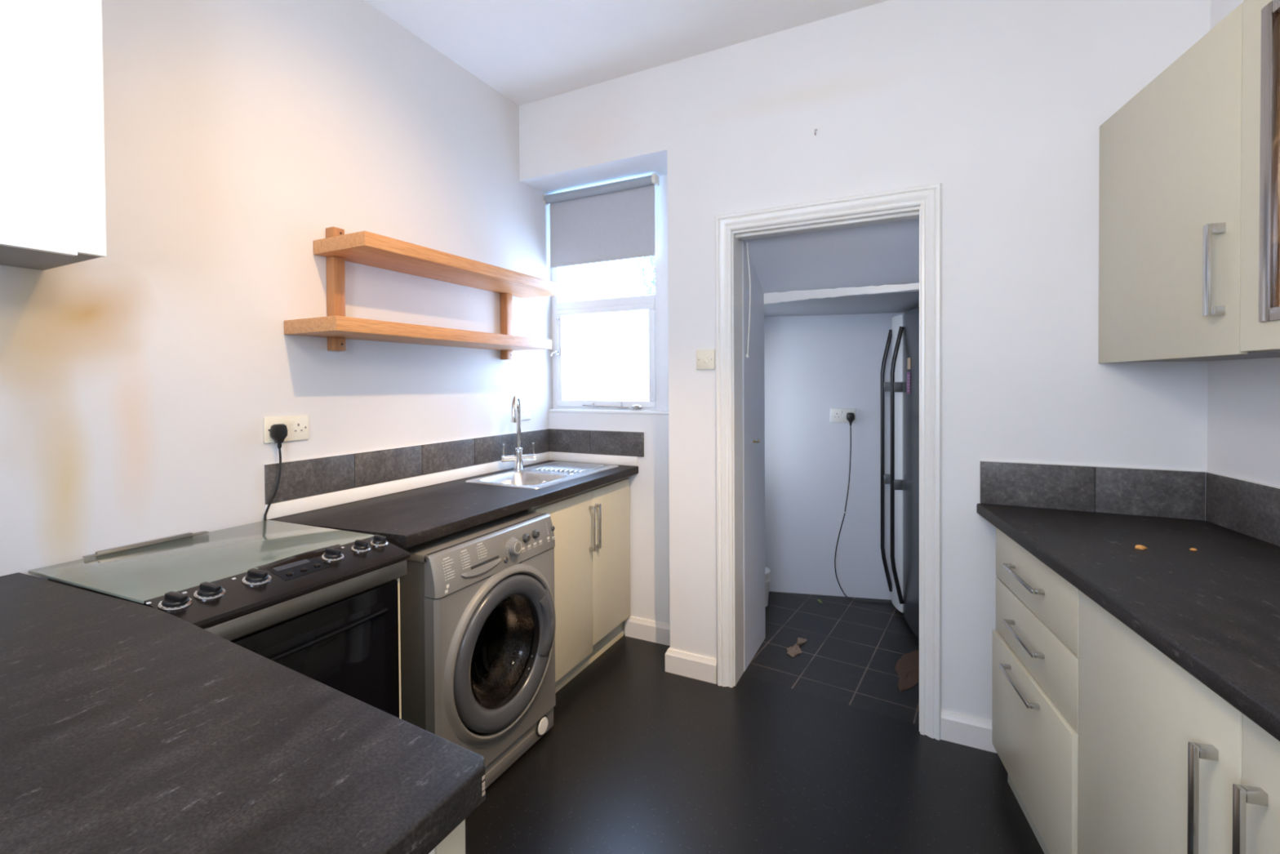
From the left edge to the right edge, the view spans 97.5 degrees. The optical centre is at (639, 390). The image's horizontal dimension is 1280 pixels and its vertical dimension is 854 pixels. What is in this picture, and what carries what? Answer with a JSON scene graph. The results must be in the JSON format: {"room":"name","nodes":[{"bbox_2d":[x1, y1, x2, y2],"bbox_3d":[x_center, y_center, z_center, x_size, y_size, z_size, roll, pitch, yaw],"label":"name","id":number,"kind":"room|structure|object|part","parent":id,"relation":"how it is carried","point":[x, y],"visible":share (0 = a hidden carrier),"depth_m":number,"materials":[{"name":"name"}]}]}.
{"room":"kitchen","nodes":[
{"label":"kitchen","id":0,"kind":"room"},
{"bbox_2d":[0,0,570,580],"bbox_3d":[-1.363,-0.076,1.635,0.120,2.790,3.960,0,1,27],"label":"wall","id":1,"kind":"structure","parent":0,"point":[139,381],"depth_m":1.76,"materials":[{"name":"paint"}]},
{"bbox_2d":[0,0,106,270],"bbox_3d":[-1.519,-0.635,0.831,0.319,0.719,1.000,0,1,27],"label":"upper cabinet","id":2,"kind":"object","parent":1,"relation":"attached to","point":[52,175],"visible":1,"depth_m":1.14,"materials":[{"name":"white laminate"}]},
{"bbox_3d":[-1.316,-0.637,0.899,0.018,0.719,0.604,0,1,27],"label":"door","id":3,"kind":"part","parent":2,"relation":"part of","materials":[{"name":"white laminate"}]},
{"bbox_2d":[262,414,308,443],"bbox_3d":[-1.172,0.125,1.866,0.012,0.084,0.146,0,1,27],"label":"double socket","id":4,"kind":"object","parent":1,"relation":"attached to","point":[297,426],"visible":0.84,"depth_m":1.87,"materials":[{"name":"beige plastic"}]},
{"bbox_2d":[263,423,287,520],"bbox_3d":[-1.177,0.331,1.819,0.031,0.447,0.069,0,1,27],"label":"plug","id":5,"kind":"object","parent":4,"relation":"attached to","point":[278,432],"visible":0.86,"depth_m":1.81,"materials":[{"name":"black plastic"}]},
{"bbox_2d":[289,419,293,425],"bbox_3d":[-1.163,0.104,1.875,0.003,0.017,0.013,0,1,27],"label":"switch","id":6,"kind":"object","parent":4,"relation":"attached to","point":[291,421],"depth_m":1.87,"materials":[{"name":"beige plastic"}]},
{"bbox_2d":[284,226,566,359],"bbox_3d":[-0.778,-0.367,2.362,0.268,0.434,1.262,0,1,27],"label":"wall shelf","id":7,"kind":"object","parent":1,"relation":"attached to","point":[363,247],"visible":1,"depth_m":2.07,"materials":[{"name":"brown wood"}]},
{"bbox_2d":[264,428,644,504],"bbox_3d":[-0.594,0.288,2.362,0.600,0.130,1.543,0,1,27],"label":"tile backsplash","id":8,"kind":"structure","parent":1,"relation":"attached to","point":[304,477],"depth_m":2.36,"materials":[{"name":"tile"}]},
{"bbox_2d":[520,403,530,420],"bbox_3d":[-0.609,0.109,2.987,0.010,0.086,0.086,0,1,27],"label":"switch plate","id":9,"kind":"object","parent":1,"relation":"attached to","point":[525,407],"visible":0.84,"depth_m":2.98,"materials":[{"name":"white plastic"}]},
{"bbox_2d":[364,0,888,106],"bbox_3d":[0.231,-1.510,0.797,3.720,0.080,3.980,0,1,27],"label":"ceiling","id":10,"kind":"structure","parent":0,"point":[527,51],"depth_m":2.32,"materials":[{"name":"paint"}]},
{"bbox_2d":[742,240,765,671],"bbox_3d":[0.499,0.266,2.778,0.140,2.050,0.382,0,1,27],"label":"door","id":11,"kind":"structure","parent":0,"point":[753,389],"depth_m":2.72,"materials":[{"name":"paint"}]},
{"bbox_2d":[764,283,919,304],"bbox_3d":[1.000,-0.478,2.728,0.800,0.057,0.012,0,1,27],"label":"trim","id":12,"kind":"structure","parent":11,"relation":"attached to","point":[792,295],"depth_m":2.75,"materials":[{"name":"white paint"}]},
{"bbox_2d":[465,591,1044,853],"bbox_3d":[0.520,1.334,1.462,3.600,0.050,5.300,0,1,27],"label":"floor","id":13,"kind":"structure","parent":0,"point":[637,756],"depth_m":1.96,"materials":[{"name":"black tile"}]},
{"bbox_2d":[28,520,409,719],"bbox_3d":[-1.031,0.860,1.436,0.645,0.918,0.565,0,1,27],"label":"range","id":14,"kind":"object","parent":13,"relation":"on","point":[322,604],"visible":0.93,"depth_m":1.36,"materials":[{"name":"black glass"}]},
{"bbox_3d":[-0.936,0.420,1.132,0.053,0.030,0.054,0,1,27],"label":"knob","id":15,"kind":"part","parent":14,"relation":"part of","materials":[{"name":"black plastic"}]},
{"bbox_3d":[-1.092,0.419,1.459,0.478,0.007,0.565,0,1,27],"label":"glass lid","id":16,"kind":"part","parent":14,"relation":"part of","materials":[{"name":"clear glass"}]},
{"bbox_3d":[-0.909,0.419,1.186,0.053,0.030,0.054,0,1,27],"label":"knob","id":17,"kind":"part","parent":14,"relation":"part of","materials":[{"name":"black plastic"}]},
{"bbox_3d":[-0.867,0.417,1.270,0.054,0.030,0.055,0,1,27],"label":"knob","id":18,"kind":"part","parent":14,"relation":"part of","materials":[{"name":"black plastic"}]},
{"bbox_3d":[-0.811,0.440,1.330,0.140,0.048,0.531,0,1,27],"label":"control panel","id":19,"kind":"part","parent":14,"relation":"part of","materials":[{"name":"black metal"}]},
{"bbox_3d":[-0.763,0.766,1.296,0.042,0.506,0.498,0,1,27],"label":"oven door","id":20,"kind":"part","parent":14,"relation":"part of","materials":[{"name":"black glass"}]},
{"bbox_3d":[-0.784,0.415,1.434,0.050,0.030,0.050,0,1,27],"label":"knob","id":21,"kind":"part","parent":14,"relation":"part of","materials":[{"name":"black plastic"}]},
{"bbox_3d":[-0.748,0.413,1.506,0.046,0.029,0.047,0,1,27],"label":"knob","id":22,"kind":"part","parent":14,"relation":"part of","materials":[{"name":"black plastic"}]},
{"bbox_3d":[-0.723,0.412,1.556,0.044,0.028,0.044,0,1,27],"label":"knob","id":23,"kind":"part","parent":14,"relation":"part of","materials":[{"name":"black plastic"}]},
{"bbox_2d":[428,818,465,853],"bbox_3d":[-0.950,0.899,0.714,1.406,0.858,0.557,0,1,27],"label":"base cabinet","id":24,"kind":"object","parent":13,"relation":"on","point":[454,842],"visible":0.02,"depth_m":0.63,"materials":[{"name":"beige laminate"}]},
{"bbox_2d":[0,572,485,853],"bbox_3d":[-0.950,0.448,0.706,1.447,0.039,0.697,0,1,27],"label":"countertop","id":25,"kind":"structure","parent":24,"relation":"on","point":[126,726],"depth_m":0.67,"materials":[{"name":"laminate"}]},
{"bbox_3d":[-0.342,0.900,0.385,0.018,0.858,0.515,0,1,27],"label":"panel","id":26,"kind":"part","parent":24,"relation":"part of","materials":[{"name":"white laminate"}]},
{"bbox_2d":[400,511,555,788],"bbox_3d":[-0.699,0.894,2.022,0.629,0.831,0.595,0,1,27],"label":"washing machine","id":27,"kind":"object","parent":13,"relation":"on","point":[477,615],"visible":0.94,"depth_m":1.83,"materials":[{"name":"paint"}]},
{"bbox_3d":[-0.506,0.570,1.791,0.012,0.045,0.177,0,1,27],"label":"detergent drawer","id":28,"kind":"part","parent":27,"relation":"part of","materials":[{"name":"paint"}]},
{"bbox_3d":[-0.477,0.539,1.904,0.052,0.121,0.595,0,1,27],"label":"control panel","id":29,"kind":"part","parent":27,"relation":"part of","materials":[{"name":"paint"}]},
{"bbox_3d":[-0.470,0.903,1.907,0.066,0.617,0.595,0,1,27],"label":"panel","id":30,"kind":"part","parent":27,"relation":"part of","materials":[{"name":"paint"}]},
{"bbox_3d":[-0.455,0.877,1.904,0.056,0.494,0.494,0,1,27],"label":"door","id":31,"kind":"part","parent":27,"relation":"part of","materials":[{"name":"silver metal"}]},
{"bbox_3d":[-0.504,0.877,1.929,0.132,0.355,0.355,0,1,27],"label":"door glass","id":32,"kind":"part","parent":27,"relation":"part of","materials":[{"name":"glass"}]},
{"bbox_3d":[-0.489,1.258,1.922,0.064,0.078,0.583,0,1,27],"label":"kick panel","id":33,"kind":"part","parent":27,"relation":"part of","materials":[{"name":"paint"}]},
{"bbox_3d":[-0.341,0.859,2.073,0.035,0.253,0.087,0,1,27],"label":"door handle","id":34,"kind":"part","parent":27,"relation":"part of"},
{"bbox_2d":[528,477,630,693],"bbox_3d":[-0.442,0.876,2.696,0.533,0.845,0.800,0,1,27],"label":"base cabinet","id":35,"kind":"object","parent":13,"relation":"on","point":[592,531],"visible":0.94,"depth_m":2.59,"materials":[{"name":"beige laminate"}]},
{"bbox_2d":[264,451,638,548],"bbox_3d":[-0.608,0.399,2.370,0.567,0.088,1.544,0,1,27],"label":"countertop","id":36,"kind":"structure","parent":35,"relation":"on","point":[407,518],"depth_m":2.05,"materials":[{"name":"laminate"}]},
{"bbox_3d":[-0.609,0.379,2.370,0.565,0.048,1.544,0,1,27],"label":"sealing strip","id":37,"kind":"part","parent":36,"relation":"part of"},
{"bbox_2d":[500,394,536,471],"bbox_3d":[-0.578,0.206,2.745,0.176,0.378,0.158,-1,1,-29],"label":"mixer tap","id":38,"kind":"object","parent":36,"relation":"on","point":[517,457],"visible":1,"depth_m":2.77,"materials":[{"name":"silver metal"}]},
{"bbox_3d":[-0.671,0.290,2.764,0.013,0.060,0.013,0,1,27],"label":"lever","id":39,"kind":"part","parent":38,"relation":"part of","materials":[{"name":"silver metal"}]},
{"bbox_3d":[-0.602,0.156,2.724,0.028,0.278,0.158,0,1,-4],"label":"spout","id":40,"kind":"part","parent":38,"relation":"part of","materials":[{"name":"silver metal"}]},
{"bbox_3d":[-0.536,0.289,2.821,0.013,0.060,0.013,0,1,27],"label":"lever","id":41,"kind":"part","parent":38,"relation":"part of","materials":[{"name":"silver metal"}]},
{"bbox_2d":[465,461,617,511],"bbox_3d":[-0.443,0.472,2.715,0.407,0.167,0.714,0,1,27],"label":"sink","id":42,"kind":"object","parent":36,"relation":"in","point":[540,476],"visible":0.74,"depth_m":2.72,"materials":[{"name":"metal"}]},
{"bbox_3d":[-0.529,0.478,2.562,0.320,0.162,0.300,0,1,27],"label":"bowl","id":43,"kind":"part","parent":42,"relation":"part of","materials":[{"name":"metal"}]},
{"bbox_3d":[-0.324,0.842,2.425,0.019,0.750,0.422,0,1,27],"label":"door","id":44,"kind":"part","parent":35,"relation":"part of","materials":[{"name":"beige laminate"}]},
{"bbox_3d":[-0.219,0.631,2.579,0.030,0.205,0.011,0,1,27],"label":"handle","id":45,"kind":"part","parent":35,"relation":"part of","materials":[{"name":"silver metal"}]},
{"bbox_3d":[-0.195,0.631,2.627,0.030,0.205,0.011,0,1,27],"label":"handle","id":46,"kind":"part","parent":35,"relation":"part of","materials":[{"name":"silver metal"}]},
{"bbox_3d":[-0.144,0.822,2.783,0.019,0.722,0.372,0,1,27],"label":"door","id":47,"kind":"part","parent":35,"relation":"part of","materials":[{"name":"beige laminate"}]},
{"bbox_2d":[764,566,771,607],"bbox_3d":[0.693,1.173,3.364,0.180,0.218,0.180,0,1,27],"label":"plastic tub","id":48,"kind":"object","parent":13,"relation":"on","point":[767,571],"visible":0.24,"depth_m":3.31,"materials":[{"name":"white plastic"}]},
{"bbox_3d":[0.693,1.098,3.363,0.180,0.068,0.180,0,1,27],"label":"tub lid","id":49,"kind":"part","parent":48,"relation":"part of","materials":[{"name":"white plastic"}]},
{"bbox_2d":[786,637,806,657],"bbox_3d":[0.785,1.281,2.822,0.074,0.014,0.221,0,1,27],"label":"paper scrap","id":50,"kind":"object","parent":13,"relation":"on","point":[795,650],"visible":1,"depth_m":2.80,"materials":[{"name":"beige paper"}]},
{"bbox_2d":[880,306,919,639],"bbox_3d":[1.693,0.420,2.844,0.674,1.685,0.898,0,1,8],"label":"refrigerator","id":51,"kind":"object","parent":13,"relation":"on","point":[903,478],"visible":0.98,"depth_m":3.10,"materials":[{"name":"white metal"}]},
{"bbox_3d":[1.451,0.410,3.301,0.073,1.540,0.022,0,1,8],"label":"door handle","id":52,"kind":"part","parent":51,"relation":"part of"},
{"bbox_3d":[1.427,0.413,3.118,0.073,1.540,0.022,0,1,8],"label":"door handle","id":53,"kind":"part","parent":51,"relation":"part of","materials":[{"name":"black plastic"}]},
{"bbox_3d":[1.500,0.408,3.231,0.070,1.670,0.182,0,1,8],"label":"door","id":54,"kind":"part","parent":51,"relation":"part of","materials":[{"name":"white metal"}]},
{"bbox_2d":[906,371,910,394],"bbox_3d":[1.417,-0.043,2.964,0.003,0.116,0.052,0,1,8],"label":"magnet","id":55,"kind":"object","parent":51,"relation":"attached to","point":[908,373],"visible":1,"depth_m":2.95},
{"bbox_2d":[907,357,911,368],"bbox_3d":[1.415,-0.144,2.953,0.003,0.060,0.044,0,1,7],"label":"magnet","id":56,"kind":"object","parent":51,"relation":"attached to","point":[908,358],"visible":1,"depth_m":2.94},
{"bbox_3d":[1.434,0.415,2.784,0.081,1.670,0.710,0,1,8],"label":"door","id":57,"kind":"part","parent":51,"relation":"part of","materials":[{"name":"white metal"}]},
{"bbox_2d":[894,649,919,692],"bbox_3d":[1.260,1.285,2.588,0.155,0.007,0.451,0,1,27],"label":"dead leaf","id":58,"kind":"object","parent":13,"relation":"on","point":[907,667],"visible":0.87,"depth_m":2.58,"materials":[{"name":"brown plant"}]},
{"bbox_2d":[991,527,1078,853],"bbox_3d":[1.381,0.878,1.547,0.616,0.848,0.593,0,1,16],"label":"drawer unit","id":59,"kind":"object","parent":13,"relation":"on","point":[1035,691],"visible":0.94,"depth_m":1.54,"materials":[{"name":"beige laminate"}]},
{"bbox_3d":[1.102,0.857,1.637,0.030,0.011,0.235,0,1,16],"label":"handle","id":60,"kind":"part","parent":59,"relation":"part of","materials":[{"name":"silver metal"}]},
{"bbox_3d":[1.111,0.717,1.633,0.030,0.011,0.235,0,1,16],"label":"handle","id":61,"kind":"part","parent":59,"relation":"part of","materials":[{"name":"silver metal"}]},
{"bbox_3d":[1.110,0.543,1.630,0.030,0.011,0.235,0,1,16],"label":"handle","id":62,"kind":"part","parent":59,"relation":"part of","materials":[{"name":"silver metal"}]},
{"bbox_3d":[1.129,1.010,1.623,0.028,0.389,0.593,0,1,16],"label":"drawer","id":63,"kind":"part","parent":59,"relation":"part of","materials":[{"name":"beige laminate"}]},
{"bbox_3d":[1.132,0.722,1.618,0.018,0.177,0.593,0,1,16],"label":"drawer","id":64,"kind":"part","parent":59,"relation":"part of","materials":[{"name":"beige laminate"}]},
{"bbox_3d":[1.131,0.543,1.615,0.018,0.172,0.593,0,1,16],"label":"drawer","id":65,"kind":"part","parent":59,"relation":"part of","materials":[{"name":"beige laminate"}]},
{"bbox_2d":[1077,589,1279,853],"bbox_3d":[1.155,0.890,0.760,0.608,0.848,1.039,0,1,16],"label":"base cabinet","id":66,"kind":"object","parent":13,"relation":"on","point":[1167,765],"visible":0.76,"depth_m":1.03,"materials":[{"name":"beige laminate"}]},
{"bbox_2d":[976,502,1279,741],"bbox_3d":[1.263,0.439,1.092,0.609,0.038,1.800,0,1,16],"label":"countertop","id":67,"kind":"structure","parent":66,"relation":"on","point":[1213,610],"depth_m":1.23,"materials":[{"name":"laminate"}]},
{"bbox_2d":[1134,544,1147,549],"bbox_3d":[1.313,0.409,1.471,0.017,0.010,0.022,-1,1,-33],"label":"crumb","id":68,"kind":"object","parent":67,"relation":"on","point":[1137,546],"visible":1,"depth_m":1.47,"materials":[{"name":"food"}]},
{"bbox_3d":[0.893,0.664,0.891,0.032,0.205,0.014,0,1,16],"label":"handle","id":69,"kind":"part","parent":66,"relation":"part of","materials":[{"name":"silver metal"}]},
{"bbox_3d":[0.866,0.666,0.797,0.032,0.205,0.014,0,1,16],"label":"handle","id":70,"kind":"part","parent":66,"relation":"part of","materials":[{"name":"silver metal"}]},
{"bbox_3d":[0.830,0.838,0.586,0.018,0.731,0.519,0,1,16],"label":"door","id":71,"kind":"part","parent":66,"relation":"part of","materials":[{"name":"beige laminate"}]},
{"bbox_2d":[743,218,919,316],"bbox_3d":[1.530,-0.633,3.014,2.090,0.332,1.760,0,1,27],"label":"ceiling","id":72,"kind":"structure","parent":0,"point":[886,253],"depth_m":2.61,"materials":[{"name":"paint"}]},
{"bbox_2d":[746,242,751,357],"bbox_3d":[0.498,-0.422,2.587,0.024,0.539,0.015,0,1,27],"label":"pull cord","id":73,"kind":"object","parent":72,"relation":"hanging from","point":[747,354],"visible":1,"depth_m":2.58,"materials":[{"name":"white plastic"}]},
{"bbox_2d":[764,312,904,599],"bbox_3d":[1.780,0.374,3.415,2.270,1.800,0.100,0,1,12],"label":"wall","id":74,"kind":"structure","parent":0,"point":[814,365],"depth_m":3.50,"materials":[{"name":"paint"}]},
{"bbox_2d":[830,408,855,422],"bbox_3d":[1.253,0.151,3.467,0.146,0.086,0.013,0,1,12],"label":"double socket","id":75,"kind":"object","parent":74,"relation":"attached to","point":[837,415],"visible":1,"depth_m":3.47,"materials":[{"name":"white plastic"}]},
{"bbox_2d":[834,412,892,603],"bbox_3d":[1.368,0.705,3.407,0.357,1.143,0.051,0,1,23],"label":"power cord","id":76,"kind":"object","parent":75,"relation":"attached to","point":[850,415],"visible":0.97,"depth_m":3.44,"materials":[{"name":"black plastic"}]},
{"bbox_2d":[519,0,1210,720],"bbox_3d":[0.692,-0.102,2.560,2.720,2.790,0.460,0,1,27],"label":"wall","id":77,"kind":"structure","parent":0,"point":[1003,104],"depth_m":2.07,"materials":[{"name":"paint"}]},
{"bbox_2d":[548,174,668,414],"bbox_3d":[-0.125,-0.494,3.018,0.848,1.228,0.114,0,1,27],"label":"window","id":78,"kind":"structure","parent":77,"relation":"in","point":[656,305],"depth_m":2.94,"materials":[{"name":"white plastic"}]},
{"bbox_2d":[542,173,659,267],"bbox_3d":[-0.219,-0.896,3.004,0.688,0.407,0.062,0,1,27],"label":"roller blind","id":79,"kind":"object","parent":78,"relation":"attached to","point":[615,220],"visible":1,"depth_m":3.00,"materials":[{"name":"grey fabric"}]},
{"bbox_3d":[0.081,-0.889,2.856,0.014,0.381,0.005,0,1,27],"label":"pull chain","id":80,"kind":"part","parent":79,"relation":"part of","materials":[{"name":"white plastic"}]},
{"bbox_3d":[-0.187,-0.185,3.066,0.610,0.543,0.053,0,1,27],"label":"casement sash","id":81,"kind":"part","parent":78,"relation":"part of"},
{"bbox_3d":[-0.131,0.111,3.006,0.846,0.018,0.040,0,1,27],"label":"sill","id":82,"kind":"part","parent":78,"relation":"part of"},
{"bbox_2d":[625,616,717,684],"bbox_3d":[0.161,1.242,2.746,0.222,0.103,0.630,-1,1,-28],"label":"baseboard","id":83,"kind":"structure","parent":77,"relation":"attached to","point":[685,664],"depth_m":2.58,"materials":[{"name":"paint"}]},
{"bbox_2d":[696,349,715,369],"bbox_3d":[0.290,-0.140,2.496,0.086,0.088,0.012,0,1,27],"label":"light switch","id":84,"kind":"object","parent":77,"relation":"attached to","point":[705,358],"visible":1,"depth_m":2.49,"materials":[{"name":"beige plastic"}]},
{"bbox_2d":[715,182,941,740],"bbox_3d":[0.758,0.265,2.340,0.872,2.061,0.168,0,1,27],"label":"door frame","id":85,"kind":"structure","parent":77,"relation":"in","point":[926,199],"depth_m":2.25,"materials":[{"name":"white paint"}]},
{"bbox_2d":[941,709,997,753],"bbox_3d":[1.206,1.245,2.056,0.197,0.103,0.018,0,1,27],"label":"baseboard","id":86,"kind":"structure","parent":77,"relation":"attached to","point":[959,728],"depth_m":2.05,"materials":[{"name":"paint"}]},
{"bbox_2d":[980,460,1205,520],"bbox_3d":[1.501,0.329,1.896,0.605,0.156,0.009,0,1,27],"label":"tile backsplash","id":87,"kind":"structure","parent":77,"relation":"attached to","point":[1178,494],"depth_m":1.88,"materials":[{"name":"tile"}]},
{"bbox_2d":[1207,0,1279,487],"bbox_3d":[1.350,-0.073,0.085,0.121,2.790,3.750,0,1,16],"label":"wall","id":88,"kind":"structure","parent":0,"point":[1243,395],"depth_m":1.61,"materials":[{"name":"paint"}]},
{"bbox_2d":[1098,3,1279,363],"bbox_3d":[1.552,-0.481,1.535,0.302,0.787,0.633,0,1,16],"label":"upper cabinet","id":89,"kind":"object","parent":88,"relation":"attached to","point":[1170,193],"visible":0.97,"depth_m":1.48,"materials":[{"name":"beige laminate"}]},
{"bbox_3d":[1.350,-0.285,1.321,0.034,0.215,0.018,0,1,16],"label":"handle","id":90,"kind":"part","parent":89,"relation":"part of","materials":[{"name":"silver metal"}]},
{"bbox_2d":[1205,471,1279,546],"bbox_3d":[1.536,0.342,0.948,0.010,0.156,1.680,0,1,16],"label":"tile backsplash","id":91,"kind":"structure","parent":88,"relation":"attached to","point":[1251,508],"depth_m":1.60,"materials":[{"name":"tile"}]},
{"bbox_2d":[1240,0,1279,353],"bbox_3d":[1.388,-0.473,0.925,0.274,0.786,0.626,0,1,16],"label":"upper cabinet","id":92,"kind":"object","parent":88,"relation":"attached to","point":[1260,308],"visible":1,"depth_m":1.20,"materials":[{"name":"beige laminate"}]},
{"bbox_3d":[1.266,-0.477,0.963,0.018,0.668,0.498,0,1,16],"label":"glass frame","id":93,"kind":"part","parent":92,"relation":"part of","materials":[{"name":"brown metal"}]},
{"label":"outside","id":94,"kind":"structure","parent":0,"visible":0},
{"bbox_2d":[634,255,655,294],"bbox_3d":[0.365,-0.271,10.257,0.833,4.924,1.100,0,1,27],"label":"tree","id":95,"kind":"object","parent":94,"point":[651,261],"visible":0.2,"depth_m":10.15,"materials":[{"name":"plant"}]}
]}

